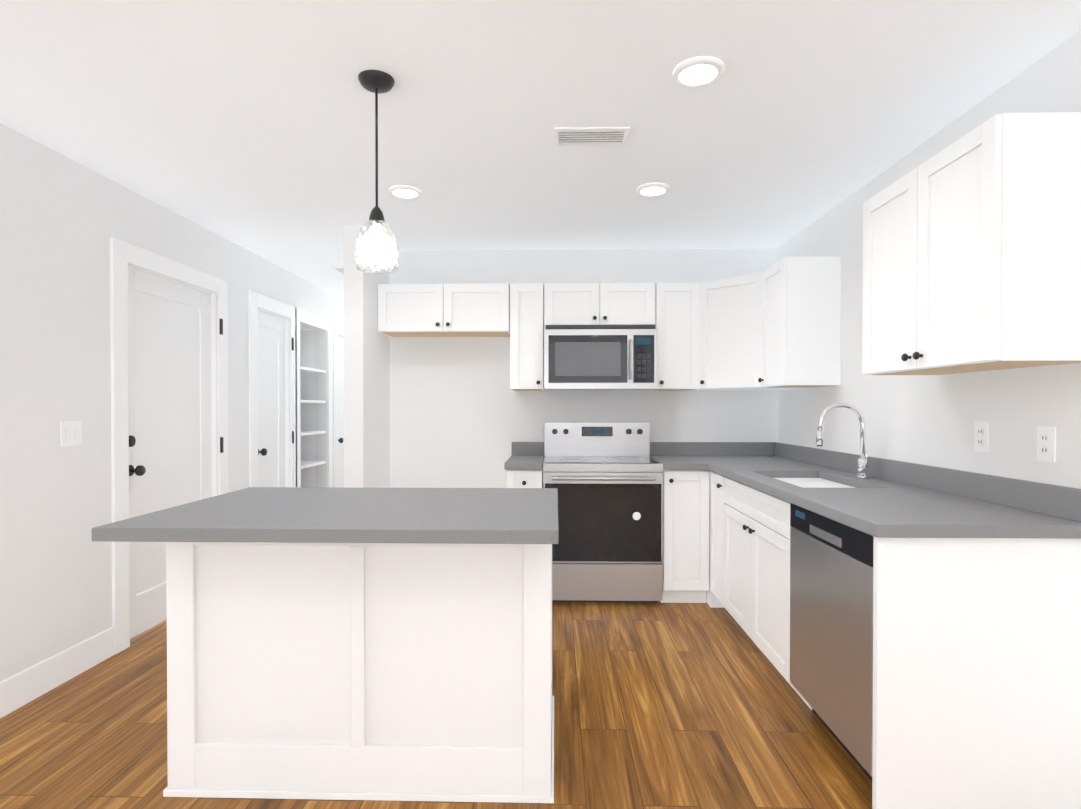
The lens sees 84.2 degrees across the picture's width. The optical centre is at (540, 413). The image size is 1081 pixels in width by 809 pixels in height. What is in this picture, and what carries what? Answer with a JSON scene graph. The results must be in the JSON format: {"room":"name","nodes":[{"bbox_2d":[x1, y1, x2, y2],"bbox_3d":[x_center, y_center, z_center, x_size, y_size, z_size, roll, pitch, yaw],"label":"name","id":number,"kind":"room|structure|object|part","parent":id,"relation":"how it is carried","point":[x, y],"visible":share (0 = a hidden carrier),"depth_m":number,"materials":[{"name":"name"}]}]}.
{"room":"kitchen","nodes":[
{"label":"kitchen","id":0,"kind":"room"},
{"bbox_2d":[0,123,343,681],"bbox_3d":[-2.284,0.028,2.328,0.120,2.440,10.740,0,1,1],"label":"wall","id":1,"kind":"structure","parent":0,"point":[63,219],"depth_m":2.80,"materials":[{"name":"white paint"}]},
{"bbox_2d":[0,627,114,717],"bbox_3d":[-2.274,1.195,0.084,0.014,0.145,5.994,0,1,1],"label":"baseboard","id":2,"kind":"structure","parent":1,"relation":"attached to","point":[22,688],"depth_m":2.69,"materials":[{"name":"white wood"}]},
{"bbox_2d":[60,421,81,445],"bbox_3d":[-2.206,0.093,2.816,0.008,0.115,0.116,0,1,1],"label":"light switch","id":3,"kind":"object","parent":1,"relation":"attached to","point":[71,433],"visible":1,"depth_m":2.81,"materials":[{"name":"white plastic"}]},
{"bbox_2d":[128,264,223,638],"bbox_3d":[-2.226,0.217,3.627,0.158,2.039,0.898,0,1,1],"label":"entry door","id":4,"kind":"structure","parent":1,"relation":"in","point":[172,389],"depth_m":3.55,"materials":[{"name":"white wood"}]},
{"bbox_2d":[110,237,343,653],"bbox_3d":[-2.145,0.151,5.061,0.018,2.145,3.980,0,1,1],"label":"door frame","id":5,"kind":"structure","parent":1,"relation":"attached to","point":[123,254],"depth_m":4.01,"materials":[{"name":"white wood"}]},
{"bbox_2d":[258,308,293,486],"bbox_3d":[-2.195,0.206,4.867,0.158,2.039,0.618,0,1,1],"label":"closet door","id":6,"kind":"structure","parent":1,"relation":"in","point":[273,399],"depth_m":4.94,"materials":[{"name":"white wood"}]},
{"bbox_3d":[-2.154,0.205,4.888,0.078,1.704,0.574,0,0,1],"label":"handle","id":7,"kind":"part","parent":6,"relation":"part of","materials":[{"name":"black metal"}]},
{"bbox_2d":[338,335,343,487],"bbox_3d":[-2.150,0.191,6.606,0.158,2.039,0.758,0,1,1],"label":"hall door","id":8,"kind":"structure","parent":1,"relation":"in","point":[340,411],"depth_m":6.47,"materials":[{"name":"white wood"}]},
{"bbox_2d":[300,326,314,486],"bbox_3d":[-2.379,0.139,5.652,0.240,1.960,0.700,0,1,1],"label":"wall","id":9,"kind":"structure","parent":0,"point":[307,360],"depth_m":5.98,"materials":[{"name":"white paint"}]},
{"bbox_2d":[300,366,325,468],"bbox_3d":[-2.313,0.186,5.651,0.329,1.225,0.658,0,1,1],"label":"shelves","id":10,"kind":"object","parent":9,"relation":"attached to","point":[305,464],"visible":0.21,"depth_m":5.71,"materials":[{"name":"white wood"}]},
{"bbox_2d":[344,226,389,487],"bbox_3d":[-1.155,-0.002,5.700,0.125,2.440,3.700,0,1,1],"label":"wall","id":11,"kind":"structure","parent":0,"point":[366,403],"depth_m":3.87,"materials":[{"name":"white paint"}]},
{"bbox_2d":[0,601,871,808],"bbox_3d":[-0.272,1.298,2.287,4.705,0.100,11.300,0,1,1],"label":"floor","id":12,"kind":"structure","parent":0,"point":[658,705],"depth_m":2.34,"materials":[{"name":"brown wood"}]},
{"bbox_2d":[163,543,553,802],"bbox_3d":[-0.586,0.808,2.271,1.275,0.880,0.679,0,1,1],"label":"kitchen island","id":13,"kind":"object","parent":12,"relation":"on","point":[385,644],"depth_m":1.95,"materials":[{"name":"white wood"}]},
{"bbox_2d":[92,487,557,546],"bbox_3d":[-0.617,0.349,2.176,1.360,0.040,0.903,0,1,1],"label":"island countertop","id":14,"kind":"structure","parent":13,"relation":"on","point":[449,517],"depth_m":1.91,"materials":[{"name":"grey stone"}]},
{"bbox_2d":[507,471,542,487],"bbox_3d":[-0.095,0.792,4.140,0.232,0.880,0.613,0,1,1],"label":"base cabinet","id":15,"kind":"object","parent":12,"relation":"on","point":[515,479],"depth_m":3.83,"materials":[{"name":"white wood"}]},
{"bbox_2d":[504,455,543,470],"bbox_3d":[-0.100,0.332,4.126,0.242,0.040,0.634,0,1,1],"label":"countertop","id":16,"kind":"structure","parent":15,"relation":"on","point":[515,462],"depth_m":3.85,"materials":[{"name":"grey stone"}]},
{"bbox_2d":[543,422,662,602],"bbox_3d":[0.405,0.650,4.085,0.765,1.165,0.694,0,1,1],"label":"range","id":17,"kind":"object","parent":12,"relation":"on","point":[605,479],"visible":0.98,"depth_m":3.81,"materials":[{"name":"silver metal"}]},
{"bbox_2d":[660,467,699,602],"bbox_3d":[0.949,0.792,4.082,0.317,0.880,0.676,0,1,1],"label":"base cabinet","id":18,"kind":"object","parent":12,"relation":"on","point":[681,485],"depth_m":3.82,"materials":[{"name":"white wood"}]},
{"bbox_2d":[650,455,799,466],"bbox_3d":[1.258,0.332,4.091,0.934,0.040,0.634,0,1,1],"label":"countertop","id":19,"kind":"structure","parent":18,"relation":"on","point":[667,460],"depth_m":4.07,"materials":[{"name":"grey stone"}]},
{"bbox_2d":[700,467,723,607],"bbox_3d":[1.362,0.796,3.624,0.702,0.880,0.385,0,1,1],"label":"base cabinet","id":20,"kind":"object","parent":12,"relation":"on","point":[711,482],"depth_m":3.78,"materials":[{"name":"white wood"}]},
{"bbox_2d":[790,503,873,781],"bbox_3d":[1.326,0.812,2.171,0.589,0.874,0.652,0,1,1],"label":"dishwasher","id":21,"kind":"object","parent":12,"relation":"on","point":[831,620],"visible":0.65,"depth_m":2.10,"materials":[{"name":"silver metal"}]},
{"bbox_2d":[724,479,951,718],"bbox_3d":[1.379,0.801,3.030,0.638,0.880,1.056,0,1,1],"label":"base cabinet","id":22,"kind":"object","parent":12,"relation":"on","point":[912,578],"depth_m":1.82,"materials":[{"name":"white wood"}]},
{"bbox_2d":[708,463,1080,538],"bbox_3d":[1.362,0.344,2.779,0.660,0.040,1.983,0,1,1],"label":"countertop","id":23,"kind":"structure","parent":22,"relation":"on","point":[878,508],"depth_m":2.09,"materials":[{"name":"grey stone"}]},
{"bbox_2d":[772,475,859,486],"bbox_3d":[1.354,0.463,2.989,0.409,0.226,0.750,0,1,1],"label":"sink","id":24,"kind":"object","parent":23,"relation":"in","point":[804,480],"depth_m":3.18,"materials":[{"name":"white ceramic"}]},
{"bbox_2d":[816,403,871,478],"bbox_3d":[1.504,0.134,2.959,0.257,0.376,0.104,0,1,1],"label":"faucet","id":25,"kind":"object","parent":23,"relation":"on","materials":[{"name":"silver metal"}]},
{"bbox_2d":[0,0,1080,298],"bbox_3d":[-0.272,-1.242,2.265,4.705,0.100,11.300,0,1,1],"label":"ceiling","id":26,"kind":"structure","parent":0,"point":[248,124],"depth_m":2.32,"materials":[{"name":"white paint"}]},
{"bbox_2d":[331,267,343,274],"bbox_3d":[-1.593,-1.212,5.090,0.280,0.008,0.280,0,1,1],"label":"ceiling vent","id":27,"kind":"object","parent":26,"relation":"in","point":[340,270],"visible":0.38,"depth_m":5.04,"materials":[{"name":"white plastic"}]},
{"bbox_2d":[355,70,398,273],"bbox_3d":[-0.585,-0.853,2.136,0.152,0.675,0.152,0,1,1],"label":"pendant light","id":28,"kind":"object","parent":26,"relation":"hanging from","point":[376,82],"visible":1,"depth_m":2.12,"materials":[{"name":"glass"}]},
{"bbox_3d":[-0.585,-0.933,2.136,0.126,0.515,0.126,0,0,1],"label":"canopy cord","id":29,"kind":"part","parent":28,"relation":"part of","materials":[{"name":"black metal"}]},
{"bbox_3d":[-0.585,-0.621,2.139,0.052,0.110,0.052,0,0,1],"label":"bulb","id":30,"kind":"part","parent":28,"relation":"part of","materials":[{"name":"white glass"}]},
{"bbox_3d":[-0.585,-0.602,2.139,0.152,0.172,0.152,0,0,1],"label":"lamp shade","id":31,"kind":"part","parent":28,"relation":"part of","materials":[{"name":"white glass"}]},
{"bbox_2d":[389,185,420,198],"bbox_3d":[-0.730,-1.192,3.228,0.172,0.016,0.172,0,1,1],"label":"recessed light","id":32,"kind":"object","parent":26,"relation":"in","point":[404,191],"visible":0.98,"depth_m":3.21,"materials":[{"name":"white plastic"}]},
{"bbox_2d":[554,127,629,146],"bbox_3d":[0.216,-1.190,2.576,0.315,0.008,0.165,0,1,1],"label":"ceiling vent","id":33,"kind":"object","parent":26,"relation":"in","point":[588,136],"visible":1,"depth_m":2.56,"materials":[{"name":"white plastic"}]},
{"bbox_2d":[637,183,668,196],"bbox_3d":[0.600,-1.192,3.194,0.172,0.016,0.172,0,1,1],"label":"recessed light","id":34,"kind":"object","parent":26,"relation":"in","point":[652,189],"visible":0.98,"depth_m":3.17,"materials":[{"name":"white plastic"}]},
{"bbox_2d":[673,57,723,87],"bbox_3d":[0.547,-1.182,2.080,0.172,0.016,0.172,0,1,1],"label":"recessed light","id":35,"kind":"object","parent":26,"relation":"in","point":[697,72],"visible":1,"depth_m":2.06,"materials":[{"name":"white plastic"}]},
{"bbox_2d":[390,248,776,487],"bbox_3d":[0.308,0.009,4.492,2.860,2.440,0.120,0,1,1],"label":"wall","id":36,"kind":"structure","parent":0,"point":[463,414],"depth_m":4.44,"materials":[{"name":"white paint"}]},
{"bbox_2d":[378,283,509,336],"bbox_3d":[-0.666,-0.734,4.288,0.912,0.330,0.320,0,1,1],"label":"upper cabinet","id":37,"kind":"object","parent":36,"relation":"attached to","point":[404,310],"depth_m":4.13,"materials":[{"name":"white wood"}]},
{"bbox_2d":[506,283,545,390],"bbox_3d":[-0.091,-0.534,4.275,0.233,0.730,0.320,0,1,1],"label":"upper cabinet","id":38,"kind":"object","parent":36,"relation":"attached to","point":[527,300],"depth_m":4.12,"materials":[{"name":"white wood"}]},
{"bbox_2d":[546,283,653,324],"bbox_3d":[0.410,-0.754,4.260,0.764,0.290,0.320,0,1,1],"label":"upper cabinet","id":39,"kind":"object","parent":36,"relation":"attached to","point":[566,303],"depth_m":4.10,"materials":[{"name":"white wood"}]},
{"bbox_2d":[544,324,656,390],"bbox_3d":[0.408,-0.386,4.200,0.759,0.435,0.447,0,1,1],"label":"microwave","id":40,"kind":"object","parent":39,"relation":"attached to","point":[596,357],"visible":1,"depth_m":4.02,"materials":[{"name":"silver metal"}]},
{"bbox_2d":[651,282,689,390],"bbox_3d":[0.968,-0.534,4.229,0.347,0.730,0.357,0,1,1],"label":"upper cabinet","id":41,"kind":"object","parent":36,"relation":"attached to","point":[671,300],"depth_m":4.10,"materials":[{"name":"white wood"}]},
{"bbox_2d":[650,443,775,454],"bbox_3d":[1.266,0.259,4.397,0.934,0.100,0.021,0,1,1],"label":"backsplash","id":42,"kind":"structure","parent":36,"relation":"attached to","point":[655,448],"depth_m":4.39,"materials":[{"name":"grey stone"}]},
{"bbox_2d":[690,273,798,389],"bbox_3d":[1.376,-0.532,4.059,0.696,0.730,0.676,0,1,1],"label":"upper cabinet","id":43,"kind":"object","parent":36,"relation":"attached to","point":[723,312],"depth_m":3.97,"materials":[{"name":"white wood"}]},
{"bbox_2d":[777,30,1080,488],"bbox_3d":[1.701,0.042,0.685,0.120,2.440,7.660,0,1,1],"label":"wall","id":44,"kind":"structure","parent":0,"point":[929,420],"depth_m":2.50,"materials":[{"name":"white paint"}]},
{"bbox_2d":[758,257,840,387],"bbox_3d":[1.534,-0.528,3.614,0.358,0.730,0.417,0,1,1],"label":"upper cabinet","id":45,"kind":"object","parent":44,"relation":"attached to","point":[799,298],"depth_m":3.41,"materials":[{"name":"white wood"}]},
{"bbox_2d":[776,443,1080,522],"bbox_3d":[1.689,0.271,3.077,0.020,0.100,2.596,0,1,1],"label":"backsplash","id":46,"kind":"structure","parent":44,"relation":"attached to","point":[1049,499],"depth_m":2.31,"materials":[{"name":"grey stone"}]},
{"bbox_2d":[862,112,1080,374],"bbox_3d":[1.516,-0.526,2.151,0.320,0.730,0.771,0,1,1],"label":"upper cabinet","id":47,"kind":"object","parent":44,"relation":"attached to","point":[972,251],"depth_m":1.85,"materials":[{"name":"white wood"}]},
{"bbox_2d":[974,421,988,452],"bbox_3d":[1.677,0.088,2.277,0.009,0.115,0.070,0,1,1],"label":"electrical outlet","id":48,"kind":"object","parent":44,"relation":"attached to","point":[981,438],"visible":1,"depth_m":2.27,"materials":[{"name":"white plastic"}]},
{"bbox_2d":[1037,426,1055,461],"bbox_3d":[1.669,0.101,1.977,0.009,0.115,0.070,0,1,1],"label":"electrical outlet","id":49,"kind":"object","parent":44,"relation":"attached to","point":[1046,444],"visible":1,"depth_m":1.97,"materials":[{"name":"white plastic"}]}
]}

